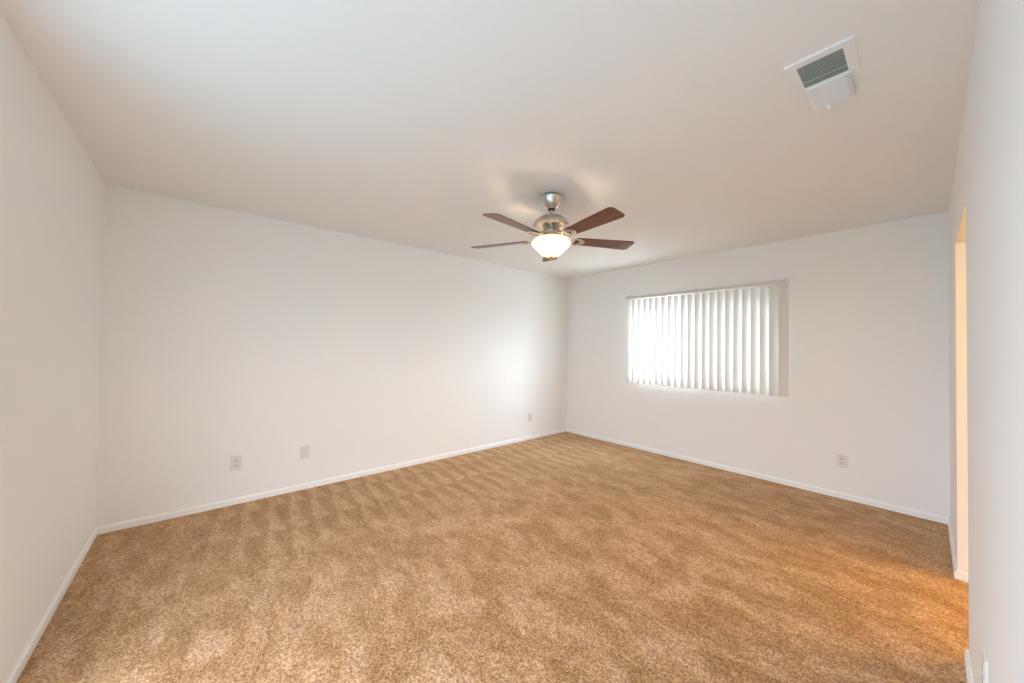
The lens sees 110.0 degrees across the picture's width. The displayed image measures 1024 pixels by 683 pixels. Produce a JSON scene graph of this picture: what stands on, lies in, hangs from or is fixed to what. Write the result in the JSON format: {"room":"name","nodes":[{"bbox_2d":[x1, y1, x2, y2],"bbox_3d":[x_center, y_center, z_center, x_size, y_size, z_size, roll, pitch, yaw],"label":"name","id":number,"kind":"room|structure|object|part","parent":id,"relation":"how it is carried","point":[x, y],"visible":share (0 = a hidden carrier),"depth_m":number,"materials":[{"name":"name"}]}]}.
{"room":"empty bedroom","nodes":[
{"label":"empty bedroom","id":0,"kind":"room"},
{"bbox_2d":[0,13,104,682],"bbox_3d":[-1.607,0.109,0.947,0.115,2.440,3.994,1,-1,-41],"label":"wall","id":1,"kind":"structure","parent":0,"point":[52,194],"depth_m":1.58,"materials":[{"name":"white paint"}]},
{"bbox_2d":[5,528,96,682],"bbox_3d":[-2.298,1.308,1.809,0.012,0.051,1.752,1,-1,-41],"label":"baseboard","id":2,"kind":"structure","parent":1,"relation":"attached to","point":[27,652],"depth_m":1.69,"materials":[{"name":"white paint"}]},
{"bbox_2d":[95,184,566,526],"bbox_3d":[-1.039,0.165,4.175,5.266,2.440,0.150,1,-1,-41],"label":"wall","id":3,"kind":"structure","parent":0,"point":[225,333],"depth_m":3.23,"materials":[{"name":"white paint"}]},
{"bbox_2d":[230,455,241,470],"bbox_3d":[-2.296,1.012,2.980,0.072,0.118,0.009,1,-1,-41],"label":"wall outlet","id":4,"kind":"object","parent":3,"relation":"attached to","point":[236,461],"visible":1,"depth_m":2.98,"materials":[{"name":"white plastic"}]},
{"bbox_2d":[300,445,309,458],"bbox_3d":[-1.910,1.022,3.308,0.072,0.118,0.018,1,-1,-41],"label":"cable plate","id":5,"kind":"object","parent":3,"relation":"attached to","point":[304,449],"visible":1,"depth_m":3.31,"materials":[{"name":"white plastic"}]},
{"bbox_2d":[95,428,565,534],"bbox_3d":[-1.008,1.359,4.089,4.946,0.051,0.012,1,-1,-41],"label":"baseboard","id":6,"kind":"structure","parent":3,"relation":"attached to","point":[210,506],"depth_m":3.21,"materials":[{"name":"white paint"}]},
{"bbox_2d":[528,413,531,420],"bbox_3d":[0.264,1.095,5.191,0.072,0.118,0.009,1,-1,-41],"label":"wall outlet","id":7,"kind":"object","parent":3,"relation":"attached to","point":[529,414],"visible":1,"depth_m":5.18,"materials":[{"name":"white plastic"}]},
{"bbox_2d":[0,0,979,278],"bbox_3d":[0.779,-1.124,2.108,5.266,0.120,5.664,1,-1,-41],"label":"ceiling","id":8,"kind":"structure","parent":0,"point":[402,122],"depth_m":1.68,"materials":[{"name":"white paint"}]},
{"bbox_2d":[471,192,633,261],"bbox_3d":[0.278,-0.826,2.584,1.236,0.475,1.242,1,-1,-41],"label":"ceiling fan","id":9,"kind":"object","parent":8,"relation":"hanging from","point":[550,244],"visible":1,"depth_m":2.53,"materials":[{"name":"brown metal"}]},
{"bbox_3d":[-0.097,-0.749,2.780,0.463,0.031,0.134,0,-1,23],"label":"blade","id":10,"kind":"part","parent":9,"relation":"part of","materials":[{"name":"brown wood"}]},
{"bbox_3d":[0.012,-0.755,2.303,0.134,0.031,0.463,0,-1,41],"label":"blade","id":11,"kind":"part","parent":9,"relation":"part of","materials":[{"name":"brown wood"}]},
{"bbox_3d":[0.323,-0.740,3.031,0.134,0.031,0.463,1,-1,5],"label":"blade","id":12,"kind":"part","parent":9,"relation":"part of","materials":[{"name":"brown wood"}]},
{"bbox_3d":[0.285,-0.682,2.615,0.281,0.132,0.281,1,-1,-41],"label":"lamp shade","id":13,"kind":"part","parent":9,"relation":"part of","materials":[{"name":"white glass"}]},
{"bbox_3d":[0.499,-0.749,2.259,0.134,0.031,0.463,1,-1,-31],"label":"blade","id":14,"kind":"part","parent":9,"relation":"part of","materials":[{"name":"brown wood"}]},
{"bbox_3d":[0.692,-0.740,2.709,0.463,0.031,0.134,1,-1,-13],"label":"blade","id":15,"kind":"part","parent":9,"relation":"part of","materials":[{"name":"brown wood"}]},
{"bbox_2d":[784,35,861,110],"bbox_3d":[1.268,-1.046,1.446,0.369,0.047,0.201,1,-1,-41],"label":"ceiling vent","id":16,"kind":"object","parent":8,"relation":"in","point":[824,75],"visible":1,"depth_m":1.43,"materials":[{"name":"white metal"}]},
{"bbox_2d":[16,432,968,682],"bbox_3d":[0.748,1.425,2.070,5.266,0.100,5.664,1,-1,-41],"label":"floor","id":17,"kind":"structure","parent":0,"point":[564,557],"depth_m":2.02,"materials":[{"name":"carpet"}]},
{"bbox_2d":[566,212,949,517],"bbox_3d":[2.736,0.204,3.694,0.160,2.440,5.514,1,-1,-41],"label":"wall","id":18,"kind":"structure","parent":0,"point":[869,305],"depth_m":3.36,"materials":[{"name":"white paint"}]},
{"bbox_2d":[625,278,788,396],"bbox_3d":[2.143,-0.042,4.208,0.074,1.190,1.787,1,-1,-41],"label":"vertical blind","id":19,"kind":"object","parent":18,"relation":"attached to","point":[736,340],"visible":1,"depth_m":4.04,"materials":[{"name":"white plastic"}]},
{"bbox_2d":[566,428,947,523],"bbox_3d":[2.122,1.400,4.239,0.012,0.051,3.854,1,-1,-41],"label":"baseboard","id":20,"kind":"structure","parent":18,"relation":"attached to","point":[937,518],"depth_m":3.53,"materials":[{"name":"white paint"}]},
{"bbox_2d":[837,454,846,467],"bbox_3d":[2.990,1.084,3.246,0.009,0.118,0.072,1,-1,-41],"label":"wall outlet","id":21,"kind":"object","parent":18,"relation":"attached to","point":[841,459],"visible":1,"depth_m":3.24,"materials":[{"name":"white plastic"}]},
{"bbox_2d":[948,0,1023,682],"bbox_3d":[1.576,0.151,1.134,4.946,2.440,0.115,1,-1,-41],"label":"wall","id":22,"kind":"structure","parent":0,"point":[986,209],"depth_m":0.98,"materials":[{"name":"white paint"}]},
{"bbox_2d":[948,518,972,682],"bbox_3d":[1.562,1.345,1.124,4.934,0.051,0.127,1,-1,-41],"label":"baseboard","id":23,"kind":"structure","parent":22,"relation":"attached to","point":[960,575],"depth_m":2.10,"materials":[{"name":"white paint"}]},
{"bbox_2d":[982,648,987,682],"bbox_3d":[1.414,0.996,1.072,0.072,0.118,0.009,1,-1,-41],"label":"wall outlet","id":24,"kind":"object","parent":22,"relation":"attached to","point":[984,655],"visible":1,"depth_m":1.06,"materials":[{"name":"white plastic"}]}
]}

